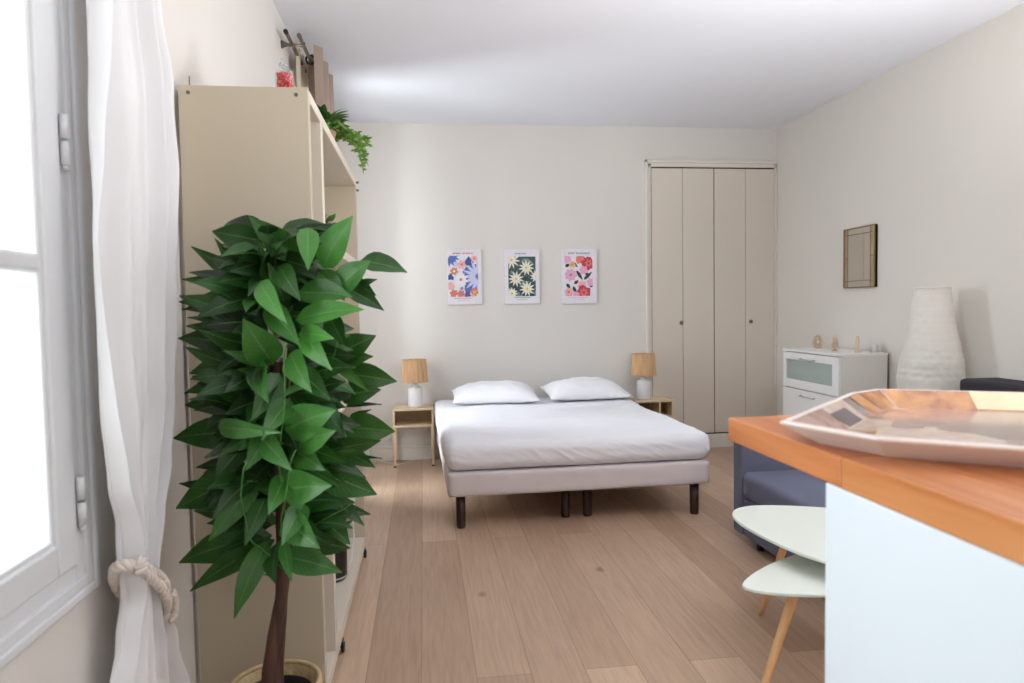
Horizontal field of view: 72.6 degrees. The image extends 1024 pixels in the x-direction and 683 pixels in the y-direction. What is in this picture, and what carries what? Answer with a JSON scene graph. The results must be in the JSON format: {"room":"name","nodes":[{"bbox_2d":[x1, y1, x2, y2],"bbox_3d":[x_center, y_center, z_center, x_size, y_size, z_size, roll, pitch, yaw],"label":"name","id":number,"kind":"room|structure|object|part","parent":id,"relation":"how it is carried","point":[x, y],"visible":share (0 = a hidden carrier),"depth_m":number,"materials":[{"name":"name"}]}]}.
{"room":"studio apartment","nodes":[
{"label":"studio apartment","id":0,"kind":"room"},
{"bbox_2d":[0,0,294,682],"bbox_3d":[-1.127,-0.218,2.025,0.300,2.818,7.518,-1,3,-7],"label":"wall","id":1,"kind":"structure","parent":0,"point":[210,42],"depth_m":2.01,"materials":[{"name":"paint"}]},
{"bbox_2d":[0,0,100,669],"bbox_3d":[-0.849,-0.459,0.788,0.074,2.030,1.332,-1,3,-7],"label":"window","id":2,"kind":"structure","parent":1,"relation":"in","point":[50,557],"depth_m":1.33,"materials":[{"name":"paint"}]},
{"bbox_3d":[-0.900,-0.743,1.072,0.004,1.198,0.449,-1,3,-7],"label":"pane","id":3,"kind":"part","parent":2,"relation":"part of","materials":[{"name":"clear glass"}]},
{"bbox_3d":[-0.885,0.141,1.114,0.004,0.539,0.449,-1,3,-7],"label":"pane","id":4,"kind":"part","parent":2,"relation":"part of","materials":[{"name":"clear glass"}]},
{"bbox_2d":[86,0,189,682],"bbox_3d":[-0.834,-0.161,1.545,0.087,2.700,0.504,-1,3,-7],"label":"curtain","id":5,"kind":"object","parent":1,"relation":"hanging from","point":[134,159],"visible":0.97,"depth_m":1.51,"materials":[{"name":"white fabric"}]},
{"bbox_2d":[107,555,179,623],"bbox_3d":[-0.820,0.557,1.545,0.112,0.221,0.198,-1,3,-7],"label":"rope","id":6,"kind":"object","parent":5,"relation":"attached to","point":[170,600],"visible":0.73,"depth_m":1.50,"materials":[{"name":"fabric"}]},
{"bbox_2d":[281,29,334,111],"bbox_3d":[-1.247,-1.599,4.417,0.122,0.044,1.816,-1,3,-7],"label":"curtain rod","id":7,"kind":"object","parent":1,"relation":"attached to","point":[284,44],"visible":0.52,"depth_m":3.67,"materials":[{"name":"metal"}]},
{"bbox_3d":[-1.257,-1.607,4.416,0.018,0.019,1.785,-1,3,-7],"label":"rod","id":8,"kind":"part","parent":7,"relation":"part of","materials":[{"name":"metal"}]},
{"bbox_2d":[295,47,308,89],"bbox_3d":[-1.191,-0.292,4.063,0.052,2.694,0.352,-1,3,-7],"label":"curtain","id":9,"kind":"object","parent":7,"relation":"hanging from","point":[301,78],"visible":0.06,"depth_m":3.93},
{"bbox_3d":[-1.202,-1.609,4.448,0.018,0.019,1.735,-1,3,-7],"label":"rod","id":10,"kind":"part","parent":7,"relation":"part of","materials":[{"name":"metal"}]},
{"bbox_2d":[305,45,333,113],"bbox_3d":[-1.132,-0.313,4.282,0.124,2.712,0.692,-1,3,-7],"label":"curtain","id":11,"kind":"object","parent":7,"relation":"hanging from","point":[321,89],"visible":0.24,"depth_m":4.00,"materials":[{"name":"fabric"}]},
{"bbox_2d":[336,122,776,445],"bbox_3d":[0.354,-0.435,6.047,4.255,2.818,0.100,-1,3,-7],"label":"wall","id":12,"kind":"structure","parent":0,"point":[426,190],"depth_m":5.93,"materials":[{"name":"paint"}]},
{"bbox_2d":[386,436,392,444],"bbox_3d":[-1.028,0.835,5.874,0.072,0.072,0.011,-1,3,-7],"label":"wall outlet","id":13,"kind":"object","parent":12,"relation":"attached to","point":[388,441],"visible":0.86,"depth_m":5.87,"materials":[{"name":"white paint"}]},
{"bbox_2d":[369,444,440,461],"bbox_3d":[-0.120,0.923,5.992,2.640,0.127,0.014,-1,3,-7],"label":"baseboard","id":14,"kind":"structure","parent":12,"relation":"attached to","point":[405,452],"depth_m":5.89,"materials":[{"name":"paint"}]},
{"bbox_2d":[447,249,481,304],"bbox_3d":[-0.403,-0.544,5.885,0.289,0.463,0.019,-1,3,-7],"label":"art print","id":15,"kind":"object","parent":12,"relation":"attached to","point":[464,282],"visible":1,"depth_m":5.88,"materials":[{"name":"paper"}]},
{"bbox_2d":[448,255,477,296],"bbox_3d":[-0.411,-0.550,5.875,0.251,0.346,0.002,-1,3,-7],"label":"artwork","id":16,"kind":"object","parent":15,"relation":"attached to","point":[462,269],"depth_m":5.88,"materials":[{"name":"paper"}]},
{"bbox_2d":[504,249,539,303],"bbox_3d":[0.085,-0.552,5.947,0.301,0.461,0.019,-1,3,-7],"label":"art print","id":17,"kind":"object","parent":12,"relation":"attached to","point":[521,267],"visible":1,"depth_m":5.94,"materials":[{"name":"paper"}]},
{"bbox_2d":[508,257,535,295],"bbox_3d":[0.086,-0.553,5.938,0.235,0.336,0.002,-1,3,-7],"label":"artwork","id":18,"kind":"object","parent":17,"relation":"attached to","point":[521,270],"depth_m":5.94,"materials":[{"name":"paper"}]},
{"bbox_2d":[561,249,596,303],"bbox_3d":[0.577,-0.560,6.009,0.310,0.468,0.019,-1,3,-7],"label":"art print","id":19,"kind":"object","parent":12,"relation":"attached to","point":[578,266],"visible":1,"depth_m":6.00,"materials":[{"name":"paper"}]},
{"bbox_2d":[564,256,592,295],"bbox_3d":[0.574,-0.564,6.000,0.245,0.343,0.002,-1,3,-7],"label":"artwork","id":20,"kind":"object","parent":19,"relation":"attached to","point":[578,270],"depth_m":6.00,"materials":[{"name":"paper"}]},
{"bbox_2d":[651,168,682,422],"bbox_3d":[1.367,-0.342,6.104,0.279,2.332,0.045,-1,3,-7],"label":"door","id":21,"kind":"structure","parent":12,"relation":"in","point":[666,183],"depth_m":6.11,"materials":[{"name":"paint"}]},
{"bbox_2d":[682,168,713,432],"bbox_3d":[1.646,-0.349,6.158,0.283,2.332,0.009,-1,3,-7],"label":"door","id":22,"kind":"structure","parent":12,"relation":"in","point":[697,184],"depth_m":6.15,"materials":[{"name":"paint"}]},
{"bbox_2d":[645,160,776,415],"bbox_3d":[1.772,-0.322,6.170,1.212,2.533,0.024,-1,3,-7],"label":"trim","id":23,"kind":"structure","parent":12,"relation":"attached to","point":[648,163],"depth_m":6.10,"materials":[{"name":"paint"}]},
{"bbox_2d":[651,167,773,433],"bbox_3d":[1.784,-0.352,6.181,1.135,2.356,0.002,-1,3,-7],"label":"trim","id":24,"kind":"structure","parent":12,"relation":"attached to","point":[713,168],"depth_m":6.18,"materials":[{"name":"beige wood"}]},
{"bbox_2d":[707,433,733,446],"bbox_3d":[1.808,0.884,6.227,1.135,0.118,0.030,-1,3,-7],"label":"trim","id":25,"kind":"structure","parent":12,"relation":"attached to","point":[721,439],"depth_m":6.22,"materials":[{"name":"paint"}]},
{"bbox_2d":[714,169,744,431],"bbox_3d":[1.936,-0.355,6.194,0.287,2.332,0.009,-1,3,-7],"label":"door","id":26,"kind":"structure","parent":12,"relation":"in","point":[729,184],"depth_m":6.19,"materials":[{"name":"paint"}]},
{"bbox_2d":[745,169,773,416],"bbox_3d":[2.216,-0.361,6.211,0.266,2.332,0.045,-1,3,-7],"label":"door","id":27,"kind":"structure","parent":12,"relation":"in","point":[759,183],"depth_m":6.22,"materials":[{"name":"paint"}]},
{"bbox_2d":[332,446,824,682],"bbox_3d":[0.858,1.175,2.342,4.255,0.060,7.718,-1,3,-7],"label":"floor","id":28,"kind":"structure","parent":0,"point":[643,588],"depth_m":3.09,"materials":[{"name":"brown wood"}]},
{"bbox_2d":[178,76,366,682],"bbox_3d":[-0.864,0.166,2.852,0.382,1.964,1.520,-1,3,-7],"label":"bookcase","id":29,"kind":"object","parent":28,"relation":"on","point":[270,155],"visible":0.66,"depth_m":2.09,"materials":[{"name":"wood"}]},
{"bbox_2d":[275,57,293,86],"bbox_3d":[-0.708,-0.821,2.168,0.057,0.121,0.057,-1,3,-7],"label":"glass jar","id":30,"kind":"object","parent":29,"relation":"on","point":[283,57],"visible":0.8,"depth_m":2.16,"materials":[{"name":"clear glass"}]},
{"bbox_2d":[277,70,292,86],"bbox_3d":[-0.707,-0.799,2.169,0.054,0.077,0.054,-1,3,-7],"label":"candies","id":31,"kind":"object","parent":30,"relation":"in","point":[285,80],"visible":0.64,"depth_m":2.15},
{"bbox_2d":[325,213,335,224],"bbox_3d":[-0.839,-0.475,2.968,0.196,0.176,0.281,-1,3,-7],"label":"shelf plant","id":32,"kind":"object","parent":29,"relation":"on","point":[331,217],"visible":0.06,"depth_m":2.96,"materials":[{"name":"green plant"}]},
{"bbox_3d":[-0.887,-0.770,2.806,0.368,0.034,1.445,-1,3,-7],"label":"panel","id":33,"kind":"part","parent":29,"relation":"part of","materials":[{"name":"beige wood"}]},
{"bbox_2d":[335,544,347,582],"bbox_3d":[-0.800,0.930,3.069,0.149,0.230,0.149,-1,3,-7],"label":"speaker","id":34,"kind":"object","parent":29,"relation":"on","point":[341,557],"visible":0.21,"depth_m":3.03},
{"bbox_3d":[-0.901,0.302,2.989,0.338,0.020,1.176,-1,3,-7],"label":"shelf","id":35,"kind":"part","parent":29,"relation":"part of","materials":[{"name":"beige wood"}]},
{"bbox_2d":[316,104,372,172],"bbox_3d":[-0.759,-0.872,3.051,0.285,0.236,0.440,2,4,43],"label":"trailing plant","id":36,"kind":"object","parent":29,"relation":"on","point":[335,122],"visible":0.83,"depth_m":3.02,"materials":[{"name":"green plant"}]},
{"bbox_3d":[-0.822,-0.850,3.005,0.132,0.105,0.132,-1,3,-7],"label":"plant pot","id":37,"kind":"part","parent":36,"relation":"part of","materials":[{"name":"beige ceramic"}]},
{"bbox_3d":[-0.965,0.123,3.584,0.368,1.889,0.036,-1,3,-7],"label":"panel","id":38,"kind":"part","parent":29,"relation":"part of","materials":[{"name":"wood"}]},
{"bbox_3d":[-0.856,1.077,2.895,0.368,0.045,1.445,-1,3,-7],"label":"panel","id":39,"kind":"part","parent":29,"relation":"part of","materials":[{"name":"beige wood"}]},
{"bbox_3d":[-0.899,-0.367,2.959,0.364,0.036,1.176,-1,3,-7],"label":"shelf","id":40,"kind":"part","parent":29,"relation":"part of","materials":[{"name":"beige wood"}]},
{"bbox_2d":[348,498,354,567],"bbox_3d":[-0.746,0.806,3.189,0.057,0.356,0.295,-2,3,-18],"label":"cable","id":41,"kind":"object","parent":29,"relation":"in","point":[349,498],"visible":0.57,"depth_m":3.20,"materials":[{"name":"white plastic"}]},
{"bbox_2d":[231,659,322,682],"bbox_3d":[-0.623,1.045,1.851,0.245,0.296,0.245,-1,3,-7],"label":"basket","id":42,"kind":"object","parent":28,"relation":"on","point":[308,670],"visible":0.73,"depth_m":1.92,"materials":[{"name":"beige wicker"}]},
{"bbox_2d":[173,215,406,682],"bbox_3d":[-0.615,0.418,1.832,0.572,1.506,0.433,0,3,16],"label":"potted tree","id":43,"kind":"object","parent":42,"relation":"in","point":[301,453],"visible":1,"depth_m":1.74,"materials":[{"name":"green plant"}]},
{"bbox_3d":[-0.623,1.051,1.851,0.188,0.240,0.188,-1,3,-7],"label":"nursery pot","id":44,"kind":"part","parent":43,"relation":"part of","materials":[{"name":"black plastic"}]},
{"bbox_2d":[392,404,434,467],"bbox_3d":[-0.809,0.771,5.750,0.328,0.475,0.260,-1,3,-7],"label":"nightstand","id":45,"kind":"object","parent":28,"relation":"on","point":[404,416],"visible":0.98,"depth_m":5.70,"materials":[{"name":"brown wood"}]},
{"bbox_3d":[-0.966,0.614,5.723,0.016,0.117,0.260,-1,3,-7],"label":"panel","id":46,"kind":"part","parent":45,"relation":"part of","materials":[{"name":"brown wood"}]},
{"bbox_3d":[-0.944,0.850,5.619,0.023,0.310,0.023,-1,3,-7],"label":"leg","id":47,"kind":"part","parent":45,"relation":"part of","materials":[{"name":"brown wood"}]},
{"bbox_3d":[-0.972,0.840,5.843,0.023,0.310,0.023,-1,3,-7],"label":"leg","id":48,"kind":"part","parent":45,"relation":"part of","materials":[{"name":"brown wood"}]},
{"bbox_3d":[-0.813,0.543,5.739,0.328,0.018,0.260,-1,3,-7],"label":"panel","id":49,"kind":"part","parent":45,"relation":"part of","materials":[{"name":"brown wood"}]},
{"bbox_3d":[-0.810,0.678,5.745,0.328,0.018,0.260,-1,3,-7],"label":"panel","id":50,"kind":"part","parent":45,"relation":"part of","materials":[{"name":"brown wood"}]},
{"bbox_3d":[-0.827,0.605,5.863,0.296,0.117,0.008,-1,3,-7],"label":"panel","id":51,"kind":"part","parent":45,"relation":"part of","materials":[{"name":"brown wood"}]},
{"bbox_2d":[401,359,427,406],"bbox_3d":[-0.797,0.339,5.722,0.219,0.391,0.219,-1,3,-7],"label":"table lamp","id":52,"kind":"object","parent":45,"relation":"on","point":[414,371],"visible":1,"depth_m":5.66,"materials":[{"name":"white ceramic"}]},
{"bbox_3d":[-0.799,0.239,5.717,0.216,0.190,0.216,-1,3,-7],"label":"lamp shade","id":53,"kind":"part","parent":52,"relation":"part of","materials":[{"name":"beige fabric"}]},
{"bbox_3d":[-0.657,0.607,5.762,0.016,0.117,0.260,-1,3,-7],"label":"panel","id":54,"kind":"part","parent":45,"relation":"part of","materials":[{"name":"brown wood"}]},
{"bbox_3d":[-0.642,0.844,5.657,0.023,0.310,0.023,-1,3,-7],"label":"leg","id":55,"kind":"part","parent":45,"relation":"part of","materials":[{"name":"brown wood"}]},
{"bbox_2d":[434,396,709,528],"bbox_3d":[0.278,0.763,5.022,1.619,0.525,1.950,-1,3,-8],"label":"bed","id":56,"kind":"object","parent":28,"relation":"on","point":[545,445],"visible":0.91,"depth_m":4.13,"materials":[{"name":"fabric"}]},
{"bbox_3d":[-0.297,0.984,4.050,0.057,0.196,0.057,-1,3,-8],"label":"leg","id":57,"kind":"part","parent":56,"relation":"part of","materials":[{"name":"brown wood"}]},
{"bbox_2d":[452,380,540,404],"bbox_3d":[-0.139,0.404,5.612,0.706,0.175,0.489,-1,3,-7],"label":"pillow","id":58,"kind":"object","parent":56,"relation":"on","point":[504,391],"visible":1,"depth_m":5.44,"materials":[{"name":"fabric"}]},
{"bbox_3d":[0.323,0.965,4.229,0.057,0.196,0.057,-1,3,-8],"label":"leg","id":59,"kind":"part","parent":56,"relation":"part of","materials":[{"name":"brown wood"}]},
{"bbox_3d":[0.275,0.594,5.014,1.618,0.187,1.949,-1,3,-8],"label":"sheeted mattress","id":60,"kind":"part","parent":56,"relation":"part of","materials":[{"name":"fabric"}]},
{"bbox_2d":[540,376,632,400],"bbox_3d":[0.599,0.382,5.725,0.686,0.174,0.489,-1,3,-7],"label":"pillow","id":61,"kind":"object","parent":56,"relation":"on","point":[575,388],"visible":1,"depth_m":5.56,"materials":[{"name":"fabric"}]},
{"bbox_3d":[0.458,0.962,4.244,0.057,0.196,0.057,-1,3,-8],"label":"leg","id":62,"kind":"part","parent":56,"relation":"part of","materials":[{"name":"brown wood"}]},
{"bbox_3d":[1.111,0.951,4.251,0.057,0.196,0.057,-1,3,-8],"label":"leg","id":63,"kind":"part","parent":56,"relation":"part of","materials":[{"name":"brown wood"}]},
{"bbox_2d":[627,396,673,418],"bbox_3d":[1.190,0.726,6.002,0.328,0.475,0.260,-1,3,-7],"label":"nightstand","id":64,"kind":"object","parent":28,"relation":"on","point":[663,405],"visible":0.35,"depth_m":5.95,"materials":[{"name":"brown wood"}]},
{"bbox_2d":[631,353,656,399],"bbox_3d":[1.126,0.296,5.964,0.219,0.391,0.219,-3,4,-42],"label":"table lamp","id":65,"kind":"object","parent":64,"relation":"on","point":[643,364],"visible":1,"depth_m":5.90,"materials":[{"name":"white ceramic"}]},
{"bbox_3d":[1.125,0.195,5.959,0.216,0.190,0.216,-3,4,-42],"label":"lamp shade","id":66,"kind":"part","parent":65,"relation":"part of","materials":[{"name":"beige fabric"}]},
{"bbox_3d":[1.172,0.560,6.115,0.296,0.117,0.008,-1,3,-7],"label":"panel","id":67,"kind":"part","parent":64,"relation":"part of","materials":[{"name":"brown wood"}]},
{"bbox_3d":[1.186,0.498,5.991,0.328,0.018,0.260,-1,3,-7],"label":"panel","id":68,"kind":"part","parent":64,"relation":"part of","materials":[{"name":"brown wood"}]},
{"bbox_3d":[1.188,0.633,5.998,0.328,0.018,0.260,-1,3,-7],"label":"panel","id":69,"kind":"part","parent":64,"relation":"part of","materials":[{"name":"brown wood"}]},
{"bbox_3d":[1.342,0.562,6.014,0.016,0.117,0.260,-1,3,-7],"label":"panel","id":70,"kind":"part","parent":64,"relation":"part of","materials":[{"name":"brown wood"}]},
{"bbox_2d":[732,505,825,615],"bbox_3d":[1.119,0.909,2.519,0.638,0.454,0.652,0,3,22],"label":"table","id":71,"kind":"object","parent":28,"relation":"on","point":[799,530],"visible":0.4,"depth_m":2.59,"materials":[{"name":"paint"}]},
{"bbox_3d":[1.050,0.901,2.767,0.034,0.447,0.183,-3,3,-33],"label":"leg","id":72,"kind":"part","parent":71,"relation":"part of","materials":[{"name":"brown wood"}]},
{"bbox_2d":[742,554,825,682],"bbox_3d":[0.982,0.956,2.319,0.532,0.385,0.419,-1,3,-7],"label":"table","id":73,"kind":"object","parent":28,"relation":"on","point":[793,577],"visible":0.43,"depth_m":2.22,"materials":[{"name":"paint"}]},
{"bbox_3d":[0.838,0.966,2.198,0.233,0.381,0.034,-3,3,-35],"label":"leg","id":74,"kind":"part","parent":73,"relation":"part of","materials":[{"name":"brown wood"}]},
{"bbox_2d":[783,347,887,414],"bbox_3d":[2.329,0.526,5.108,0.390,0.924,0.745,-1,3,-7],"label":"dresser","id":75,"kind":"object","parent":28,"relation":"on","point":[812,377],"visible":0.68,"depth_m":4.90,"materials":[{"name":"white wood"}]},
{"bbox_3d":[2.167,0.220,5.090,0.004,0.155,0.616,-1,3,-7],"label":"glass pane","id":76,"kind":"part","parent":75,"relation":"part of","materials":[{"name":"green glass"}]},
{"bbox_3d":[2.174,0.502,5.087,0.020,0.274,0.731,-1,3,-7],"label":"drawer","id":77,"kind":"part","parent":75,"relation":"part of","materials":[{"name":"white paint"}]},
{"bbox_3d":[2.170,0.225,5.074,0.020,0.268,0.731,-1,3,-7],"label":"drawer","id":78,"kind":"part","parent":75,"relation":"part of","materials":[{"name":"white paint"}]},
{"bbox_2d":[812,335,822,348],"bbox_3d":[2.336,0.001,5.333,0.097,0.103,0.050,-1,3,-7],"label":"ring ornament","id":79,"kind":"object","parent":75,"relation":"on","point":[814,340],"visible":1,"depth_m":5.32,"materials":[{"name":"brown wood"}]},
{"bbox_2d":[830,335,839,351],"bbox_3d":[2.289,0.011,4.949,0.072,0.120,0.070,-1,3,-7],"label":"tree ornament","id":80,"kind":"object","parent":75,"relation":"on","point":[834,340],"visible":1,"depth_m":4.93,"materials":[{"name":"brown wood"}]},
{"bbox_3d":[2.333,0.073,5.088,0.358,0.018,0.745,-1,3,-7],"label":"panel","id":81,"kind":"part","parent":75,"relation":"part of","materials":[{"name":"white paint"}]},
{"bbox_2d":[854,336,859,352],"bbox_3d":[2.383,0.019,4.810,0.038,0.115,0.038,-1,3,-7],"label":"ornament","id":82,"kind":"object","parent":75,"relation":"on","point":[857,342],"visible":1,"depth_m":4.80,"materials":[{"name":"brown wood"}]},
{"bbox_2d":[870,343,879,352],"bbox_3d":[2.504,0.042,4.811,0.056,0.066,0.056,-1,3,-7],"label":"ornament","id":83,"kind":"object","parent":75,"relation":"on","point":[874,347],"visible":1,"depth_m":4.79,"materials":[{"name":"ceramic"}]},
{"bbox_2d":[734,377,1023,557],"bbox_3d":[1.988,0.652,3.371,1.482,0.848,0.991,-1,3,-7],"label":"sofa","id":84,"kind":"object","parent":28,"relation":"on","point":[759,479],"visible":0.16,"depth_m":3.55,"materials":[{"name":"fabric"}]},
{"bbox_3d":[1.935,0.731,3.820,1.478,0.550,0.095,-1,3,-7],"label":"arm","id":85,"kind":"part","parent":84,"relation":"part of","materials":[{"name":"fabric"}]},
{"bbox_3d":[2.000,0.928,3.385,1.466,0.195,0.791,-1,3,-7],"label":"seat","id":86,"kind":"part","parent":84,"relation":"part of","materials":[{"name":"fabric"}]},
{"bbox_2d":[743,470,826,507],"bbox_3d":[1.871,0.757,3.358,1.242,0.145,0.786,-1,3,-7],"label":"seat cushion","id":87,"kind":"object","parent":84,"relation":"on","point":[760,487],"depth_m":3.41,"materials":[{"name":"fabric"}]},
{"bbox_3d":[2.604,0.514,3.443,0.235,0.598,0.791,-1,3,-7],"label":"backrest","id":88,"kind":"part","parent":84,"relation":"part of","materials":[{"name":"grey fabric"}]},
{"bbox_2d":[825,482,1023,682],"bbox_3d":[1.038,0.750,0.044,0.864,1.004,2.158,-1,3,-7],"label":"panel","id":89,"kind":"object","parent":28,"relation":"on","point":[908,599],"depth_m":0.85,"materials":[{"name":"white paint"}]},
{"bbox_2d":[728,415,1023,565],"bbox_3d":[1.020,0.218,0.160,0.885,0.045,2.540,-1,3,-7],"label":"countertop","id":90,"kind":"structure","parent":89,"relation":"on","point":[982,506],"depth_m":0.88,"materials":[{"name":"brown wood"}]},
{"bbox_2d":[780,389,1023,467],"bbox_3d":[0.830,0.133,1.142,0.648,0.036,0.684,1,3,32],"label":"serving tray","id":91,"kind":"object","parent":90,"relation":"on","point":[968,427],"visible":1,"depth_m":1.19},
{"bbox_2d":[896,287,965,390],"bbox_3d":[2.456,0.360,4.093,0.354,1.348,0.356,0,3,22],"label":"floor lamp","id":92,"kind":"object","parent":28,"relation":"on","point":[931,356],"visible":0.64,"depth_m":3.96,"materials":[{"name":"paper"}]},
{"bbox_2d":[272,0,1023,128],"bbox_3d":[0.810,-1.709,2.203,4.255,0.080,7.718,-1,3,-7],"label":"ceiling","id":93,"kind":"structure","parent":0,"point":[754,64],"depth_m":4.26,"materials":[{"name":"paint"}]},
{"bbox_2d":[777,3,1023,414],"bbox_3d":[2.895,-0.308,2.533,0.100,2.818,7.518,-1,3,-7],"label":"wall","id":94,"kind":"structure","parent":0,"point":[928,151],"depth_m":4.46,"materials":[{"name":"paint"}]},
{"bbox_2d":[843,224,877,287],"bbox_3d":[2.509,-0.607,5.030,0.025,0.436,0.363,-1,3,-7],"label":"wall mirror","id":95,"kind":"object","parent":94,"relation":"attached to","point":[860,244],"visible":1,"depth_m":5.01,"materials":[{"name":"gold metal"}]},
{"bbox_3d":[2.483,-0.614,5.184,0.002,0.434,0.050,-1,3,-7],"label":"border glass","id":96,"kind":"part","parent":95,"relation":"part of","materials":[{"name":"mirror"}]},
{"bbox_2d":[848,226,869,286],"bbox_3d":[2.502,-0.607,5.030,0.002,0.428,0.263,-1,3,-7],"label":"mirror glass","id":97,"kind":"object","parent":95,"relation":"attached to","point":[858,237],"depth_m":5.03,"materials":[{"name":"silver mirror"}]},
{"bbox_3d":[2.522,-0.600,4.876,0.002,0.434,0.050,-1,3,-7],"label":"border glass","id":98,"kind":"part","parent":95,"relation":"part of","materials":[{"name":"mirror"}]}
]}

